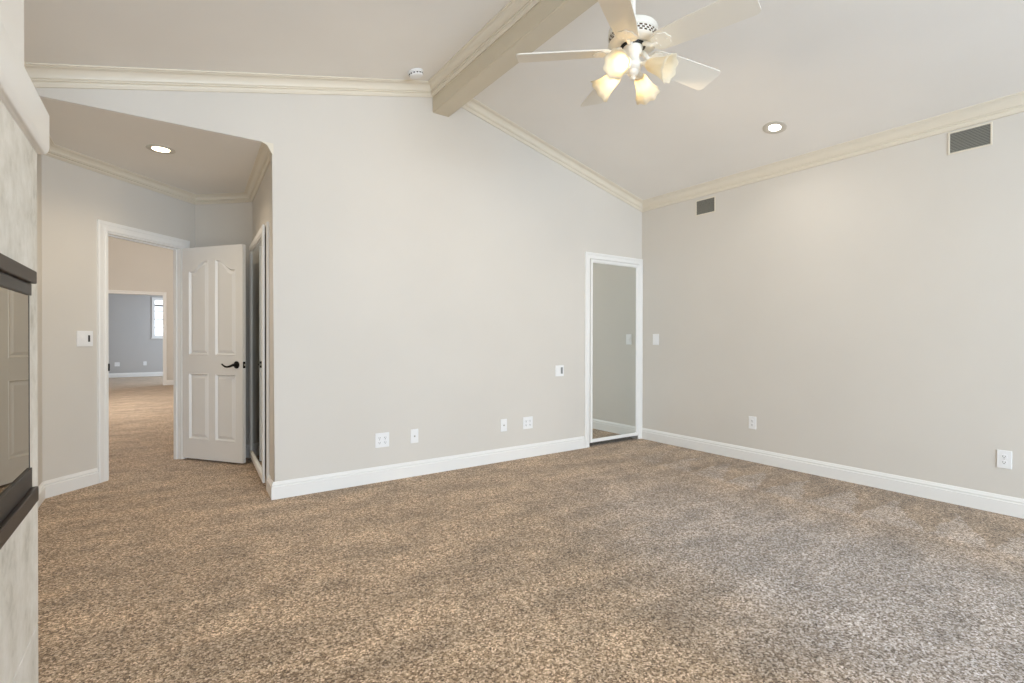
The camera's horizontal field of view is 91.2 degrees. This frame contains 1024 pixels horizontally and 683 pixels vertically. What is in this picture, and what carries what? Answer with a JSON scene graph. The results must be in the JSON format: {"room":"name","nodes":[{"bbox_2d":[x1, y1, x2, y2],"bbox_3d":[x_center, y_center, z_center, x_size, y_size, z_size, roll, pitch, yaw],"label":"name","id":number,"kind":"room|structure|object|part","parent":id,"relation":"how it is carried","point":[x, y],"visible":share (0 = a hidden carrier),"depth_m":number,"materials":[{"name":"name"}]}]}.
{"room":"empty bedroom","nodes":[
{"label":"empty bedroom","id":0,"kind":"room"},
{"bbox_2d":[0,0,23,64],"bbox_3d":[-1.246,-1.194,0.837,0.375,0.914,1.522,0,0,-35],"label":"wall","id":1,"kind":"structure","parent":0,"point":[11,11],"depth_m":1.48,"materials":[{"name":"paint"}]},
{"bbox_2d":[37,154,41,485],"bbox_3d":[-0.755,-0.205,-0.290,0.130,2.750,9.490,0,0,-35],"label":"wall","id":2,"kind":"structure","parent":0,"point":[39,158],"depth_m":3.57,"materials":[{"name":"paint"}]},
{"bbox_2d":[38,468,98,507],"bbox_3d":[-2.716,1.088,2.683,0.268,0.126,2.988,0,0,-29],"label":"baseboard","id":3,"kind":"structure","parent":2,"relation":"attached to","point":[64,484],"depth_m":3.80,"materials":[{"name":"paint"}]},
{"bbox_2d":[41,155,194,481],"bbox_3d":[-3.444,-1.005,3.669,0.075,4.300,4.650,0,0,10],"label":"wall","id":4,"kind":"structure","parent":0,"point":[74,197],"depth_m":3.87,"materials":[{"name":"paint"}]},
{"bbox_2d":[77,331,92,345],"bbox_3d":[-3.354,-0.023,3.941,0.013,0.122,0.124,0,0,10],"label":"light switch","id":5,"kind":"object","parent":4,"relation":"attached to","point":[84,338],"visible":1,"depth_m":3.94,"materials":[{"name":"white plastic"}]},
{"bbox_2d":[97,219,189,482],"bbox_3d":[-3.252,0.078,4.487,0.020,2.125,0.910,0,0,10],"label":"trim","id":6,"kind":"structure","parent":4,"relation":"attached to","point":[103,227],"depth_m":4.08,"materials":[{"name":"paint"}]},
{"bbox_2d":[108,232,181,479],"bbox_3d":[-3.299,0.118,4.495,0.083,2.045,0.750,0,0,10],"label":"trim","id":7,"kind":"structure","parent":4,"relation":"attached to","point":[177,251],"depth_m":4.85,"materials":[{"name":"paint"}]},
{"bbox_2d":[182,244,245,462],"bbox_3d":[-2.828,0.112,4.749,0.765,2.020,0.161,0,0,18],"label":"door","id":8,"kind":"structure","parent":4,"relation":"in","point":[213,277],"depth_m":4.72,"materials":[{"name":"paint"}]},
{"bbox_3d":[-2.586,0.216,4.669,0.162,0.068,0.161,0,0,18],"label":"handle","id":9,"kind":"part","parent":8,"relation":"part of","materials":[{"name":"black metal"}]},
{"bbox_2d":[24,0,540,204],"bbox_3d":[0.063,-1.772,0.962,2.647,0.867,10.326,0,0,-35],"label":"crown molding","id":10,"kind":"structure","parent":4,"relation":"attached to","point":[42,75],"depth_m":3.63,"materials":[{"name":"paint"}]},
{"bbox_2d":[108,294,162,372],"bbox_3d":[-11.183,-0.305,15.449,4.500,2.750,0.140,0,0,-35],"label":"wall","id":11,"kind":"structure","parent":0,"point":[131,344],"depth_m":15.16,"materials":[{"name":"paint"}]},
{"bbox_2d":[109,372,162,377],"bbox_3d":[-10.117,1.016,13.921,4.500,0.126,3.600,0,0,-35],"label":"baseboard","id":12,"kind":"structure","parent":11,"relation":"attached to","point":[141,374],"depth_m":15.20,"materials":[{"name":"paint"}]},
{"bbox_2d":[151,297,162,338],"bbox_3d":[-10.740,-0.723,15.688,0.900,1.275,0.130,0,0,-35],"label":"window","id":13,"kind":"structure","parent":11,"relation":"in","point":[154,336],"depth_m":15.45,"materials":[{"name":"paint"}]},
{"bbox_2d":[108,237,172,379],"bbox_3d":[-9.289,-1.010,12.133,3.220,4.200,0.140,0,0,-35],"label":"wall","id":14,"kind":"structure","parent":0,"point":[132,266],"depth_m":12.25,"materials":[{"name":"paint"}]},
{"bbox_2d":[108,290,166,384],"bbox_3d":[-9.397,-0.067,11.966,1.910,2.315,0.020,0,0,-35],"label":"trim","id":15,"kind":"structure","parent":14,"relation":"attached to","point":[164,294],"depth_m":12.48,"materials":[{"name":"paint"}]},
{"bbox_2d":[39,96,261,194],"bbox_3d":[-2.843,-1.488,4.092,1.553,0.101,1.999,0,0,-35],"label":"ceiling","id":16,"kind":"structure","parent":0,"point":[203,162],"depth_m":3.69,"materials":[{"name":"paint"}]},
{"bbox_2d":[146,144,175,153],"bbox_3d":[-2.620,-1.432,3.742,0.184,0.006,0.184,0,0,-35],"label":"recessed light","id":17,"kind":"object","parent":16,"relation":"in","point":[156,148],"visible":1,"depth_m":3.73,"materials":[{"name":"beige"}]},
{"bbox_2d":[195,202,252,444],"bbox_3d":[-2.815,-0.177,5.027,0.696,2.632,0.154,0,0,7],"label":"wall","id":18,"kind":"structure","parent":0,"point":[225,223],"depth_m":4.95,"materials":[{"name":"paint"}]},
{"bbox_2d":[246,445,249,457],"bbox_3d":[-2.862,1.076,4.950,0.633,0.126,0.047,0,0,9],"label":"baseboard","id":19,"kind":"structure","parent":18,"relation":"attached to","point":[247,446],"depth_m":4.92,"materials":[{"name":"paint"}]},
{"bbox_2d":[253,163,270,482],"bbox_3d":[-2.106,-0.172,4.370,0.150,2.632,1.407,0,0,-32],"label":"wall","id":20,"kind":"structure","parent":0,"point":[262,200],"depth_m":4.03,"materials":[{"name":"paint"}]},
{"bbox_2d":[249,224,264,482],"bbox_3d":[-2.222,0.093,4.356,0.018,2.010,1.085,0,0,-32],"label":"door","id":21,"kind":"structure","parent":20,"relation":"in","point":[257,247],"depth_m":4.32,"materials":[{"name":"paint"}]},
{"bbox_2d":[251,236,261,468],"bbox_3d":[-2.216,0.093,4.360,0.004,1.898,0.973,0,0,-32],"label":"mirror","id":22,"kind":"object","parent":21,"relation":"attached to","point":[256,254],"depth_m":4.38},
{"bbox_2d":[265,222,268,489],"bbox_3d":[-2.194,0.113,4.351,0.020,2.062,1.229,0,0,-32],"label":"trim","id":23,"kind":"structure","parent":20,"relation":"attached to","point":[267,223],"depth_m":3.83,"materials":[{"name":"paint"}]},
{"bbox_2d":[35,88,641,481],"bbox_3d":[-0.695,-0.560,4.436,5.630,3.412,0.120,0,0,-35],"label":"wall","id":24,"kind":"structure","parent":0,"point":[428,267],"depth_m":4.24,"materials":[{"name":"paint"}]},
{"bbox_2d":[375,432,388,447],"bbox_3d":[-1.063,0.808,4.110,0.118,0.118,0.010,0,0,-35],"label":"power outlet","id":25,"kind":"object","parent":24,"relation":"attached to","point":[381,439],"visible":1,"depth_m":4.10,"materials":[{"name":"white plastic"}]},
{"bbox_2d":[410,429,417,442],"bbox_3d":[-0.828,0.805,4.269,0.072,0.118,0.018,0,0,-35],"label":"cable jack","id":26,"kind":"object","parent":24,"relation":"attached to","point":[413,432],"visible":1,"depth_m":4.26,"materials":[{"name":"white plastic"}]},
{"bbox_2d":[267,436,584,499],"bbox_3d":[-0.548,1.082,4.605,3.073,0.126,0.244,0,0,-35],"label":"baseboard","id":27,"kind":"structure","parent":24,"relation":"attached to","point":[339,480],"depth_m":4.24,"materials":[{"name":"paint"}]},
{"bbox_2d":[501,419,506,431],"bbox_3d":[-0.076,0.801,4.793,0.072,0.118,0.018,0,0,-35],"label":"cable jack","id":28,"kind":"object","parent":24,"relation":"attached to","point":[503,421],"visible":1,"depth_m":4.79,"materials":[{"name":"white plastic"}]},
{"bbox_2d":[523,416,532,428],"bbox_3d":[0.158,0.804,4.960,0.118,0.118,0.010,0,0,-35],"label":"power outlet","id":29,"kind":"object","parent":24,"relation":"attached to","point":[527,421],"visible":1,"depth_m":4.96,"materials":[{"name":"white plastic"}]},
{"bbox_2d":[555,365,563,375],"bbox_3d":[0.493,0.303,5.189,0.112,0.112,0.012,0,0,-35],"label":"control plate","id":30,"kind":"object","parent":24,"relation":"attached to","point":[559,369],"visible":1,"depth_m":5.18,"materials":[{"name":"white plastic"}]},
{"bbox_2d":[584,252,642,447],"bbox_3d":[1.159,0.089,5.646,0.914,2.108,0.020,0,0,-35],"label":"trim","id":31,"kind":"structure","parent":24,"relation":"attached to","point":[588,255],"depth_m":5.42,"materials":[{"name":"paint"}]},
{"bbox_2d":[590,259,638,442],"bbox_3d":[1.161,0.102,5.646,0.768,1.990,0.019,0,0,-35],"label":"door","id":32,"kind":"structure","parent":24,"relation":"in","point":[614,286],"depth_m":5.64,"materials":[{"name":"paint"}]},
{"bbox_2d":[24,0,1023,199],"bbox_3d":[1.740,-1.922,0.932,5.626,0.844,8.641,0,0,-35],"label":"ceiling","id":33,"kind":"structure","parent":0,"point":[835,72],"depth_m":3.34,"materials":[{"name":"paint"}]},
{"bbox_2d":[407,68,422,78],"bbox_3d":[-0.770,-2.137,4.001,0.126,0.064,0.128,0,0,-18],"label":"smoke detector","id":34,"kind":"object","parent":33,"relation":"attached to","point":[415,73],"visible":1,"depth_m":3.97,"materials":[{"name":"white plastic"}]},
{"bbox_2d":[433,0,597,116],"bbox_3d":[1.768,-2.101,0.968,0.160,0.268,8.391,0,0,-35],"label":"ceiling beam","id":35,"kind":"structure","parent":33,"relation":"attached to","point":[547,18],"depth_m":3.45,"materials":[{"name":"paint"}]},
{"bbox_2d":[516,0,760,106],"bbox_3d":[0.661,-1.638,2.624,1.161,0.677,1.186,0,0,-35],"label":"ceiling fan","id":36,"kind":"object","parent":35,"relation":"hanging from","point":[631,36],"visible":1,"depth_m":2.52,"materials":[{"name":"white"}]},
{"bbox_3d":[0.277,-1.513,2.655,0.502,0.047,0.156,0,0,6],"label":"blade","id":37,"kind":"part","parent":36,"relation":"part of","materials":[{"name":"beige wood"}]},
{"bbox_3d":[0.558,-1.514,2.965,0.156,0.047,0.502,0,0,-12],"label":"blade","id":38,"kind":"part","parent":36,"relation":"part of","materials":[{"name":"beige wood"}]},
{"bbox_3d":[0.520,-1.391,2.701,0.133,0.144,0.144,-32,-19,33],"label":"lamp shade","id":39,"kind":"part","parent":36,"relation":"part of","materials":[{"name":"white glass"}]},
{"bbox_3d":[0.547,-1.390,2.506,0.144,0.144,0.133,0,27,37],"label":"lamp shade","id":40,"kind":"part","parent":36,"relation":"part of","materials":[{"name":"white glass"}]},
{"bbox_3d":[0.485,-1.511,2.292,0.156,0.047,0.502,0,0,24],"label":"blade","id":41,"kind":"part","parent":36,"relation":"part of","materials":[{"name":"beige wood"}]},
{"bbox_3d":[0.557,-1.398,2.520,0.048,0.048,0.087,0,27,37],"label":"bulb","id":42,"kind":"part","parent":36,"relation":"part of","materials":[{"name":"white glass"}]},
{"bbox_3d":[0.670,-1.418,2.679,0.065,0.052,0.050,0,0,-35],"label":"lamp arm","id":43,"kind":"part","parent":36,"relation":"part of"},
{"bbox_3d":[0.692,-1.418,2.578,0.050,0.052,0.065,0,0,-35],"label":"lamp arm","id":44,"kind":"part","parent":36,"relation":"part of"},
{"bbox_3d":[0.715,-1.391,2.728,0.144,0.144,0.133,0,-27,37],"label":"lamp shade","id":45,"kind":"part","parent":36,"relation":"part of","materials":[{"name":"white glass"}]},
{"bbox_3d":[0.742,-1.389,2.533,0.133,0.144,0.144,33,19,32],"label":"lamp shade","id":46,"kind":"part","parent":36,"relation":"part of","materials":[{"name":"beige glass"}]},
{"bbox_3d":[0.940,-1.513,2.794,0.502,0.047,0.156,0,0,-30],"label":"blade","id":47,"kind":"part","parent":36,"relation":"part of","materials":[{"name":"white wood"}]},
{"bbox_3d":[0.895,-1.511,2.378,0.502,0.047,0.156,0,0,42],"label":"blade","id":48,"kind":"part","parent":36,"relation":"part of","materials":[{"name":"beige wood"}]},
{"bbox_2d":[763,121,786,133],"bbox_3d":[2.130,-1.734,4.067,0.171,0.046,0.176,0,0,-30],"label":"recessed light","id":49,"kind":"object","parent":33,"relation":"in","point":[780,127],"visible":1,"depth_m":4.06,"materials":[{"name":"beige"}]},
{"bbox_2d":[38,376,1023,682],"bbox_3d":[-3.328,1.189,6.708,8.600,0.120,24.400,0,0,-35],"label":"floor","id":50,"kind":"structure","parent":0,"point":[626,559],"depth_m":2.47,"materials":[{"name":"carpet"}]},
{"bbox_2d":[0,20,48,682],"bbox_3d":[-1.224,0.211,0.861,0.415,1.904,1.640,0,0,-35],"label":"fireplace","id":51,"kind":"object","parent":50,"relation":"on","point":[24,118],"visible":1,"depth_m":1.37,"materials":[{"name":"stone"}]},
{"bbox_3d":[-1.085,0.122,0.983,0.006,0.511,1.225,0,0,-35],"label":"glass pane","id":52,"kind":"part","parent":51,"relation":"part of","materials":[{"name":"glass"}]},
{"bbox_3d":[-1.091,0.136,0.973,0.040,0.607,1.243,0,0,-35],"label":"glass frame","id":53,"kind":"part","parent":51,"relation":"part of","materials":[{"name":"black metal"}]},
{"bbox_2d":[0,20,48,154],"bbox_3d":[-1.222,-0.670,0.857,0.414,0.142,1.640,0,0,-35],"label":"mantel shelf","id":54,"kind":"object","parent":51,"relation":"attached to","point":[20,100],"depth_m":1.34,"materials":[{"name":"paint"}]},
{"bbox_2d":[642,112,1023,498],"bbox_3d":[3.991,-0.235,2.503,0.140,2.800,8.651,0,0,-35],"label":"wall","id":55,"kind":"structure","parent":0,"point":[866,310],"depth_m":4.07,"materials":[{"name":"paint"}]},
{"bbox_2d":[653,334,658,344],"bbox_3d":[1.644,-0.024,5.741,0.012,0.125,0.085,0,0,-35],"label":"light switch","id":56,"kind":"object","parent":55,"relation":"attached to","point":[655,336],"visible":1,"depth_m":5.73,"materials":[{"name":"white plastic"}]},
{"bbox_2d":[696,196,714,215],"bbox_3d":[2.011,-1.407,5.216,0.006,0.165,0.230,0,0,-35],"label":"air vent","id":57,"kind":"object","parent":55,"relation":"in","point":[707,205],"visible":1,"depth_m":5.22,"materials":[{"name":"metal"}]},
{"bbox_2d":[462,91,1023,211],"bbox_3d":[2.882,-1.853,1.739,2.549,0.708,8.381,0,0,-35],"label":"crown molding","id":58,"kind":"structure","parent":55,"relation":"attached to","point":[1012,104],"depth_m":4.52,"materials":[{"name":"paint"}]},
{"bbox_2d":[749,416,755,428],"bbox_3d":[2.301,0.778,4.802,0.010,0.120,0.074,0,0,-35],"label":"power outlet","id":59,"kind":"object","parent":55,"relation":"attached to","point":[752,420],"visible":1,"depth_m":4.80,"materials":[{"name":"white plastic"}]},
{"bbox_2d":[642,428,1023,518],"bbox_3d":[3.915,1.102,2.478,0.018,0.126,8.381,0,0,-35],"label":"baseboard","id":60,"kind":"structure","parent":55,"relation":"attached to","point":[986,501],"depth_m":4.06,"materials":[{"name":"paint"}]},
{"bbox_2d":[948,121,992,154],"bbox_3d":[3.201,-1.418,3.507,0.006,0.160,0.236,0,0,-35],"label":"air vent","id":61,"kind":"object","parent":55,"relation":"in","point":[978,136],"visible":1,"depth_m":3.50,"materials":[{"name":"metal"}]},
{"bbox_2d":[997,450,1011,468],"bbox_3d":[3.302,0.791,3.364,0.010,0.120,0.074,0,0,-35],"label":"power outlet","id":62,"kind":"object","parent":55,"relation":"attached to","point":[1004,458],"visible":1,"depth_m":3.36,"materials":[{"name":"white plastic"}]},
{"bbox_3d":[-5.399,-0.989,9.468,0.120,4.200,8.920,0,0,-35],"label":"wall","id":63,"kind":"structure","parent":0,"visible":0},
{"bbox_2d":[167,380,173,384],"bbox_3d":[-5.820,1.049,9.237,0.840,0.126,8.600,0,0,-35],"label":"baseboard","id":64,"kind":"structure","parent":63,"relation":"attached to","point":[169,382],"depth_m":12.56,"materials":[{"name":"paint"}]}
]}

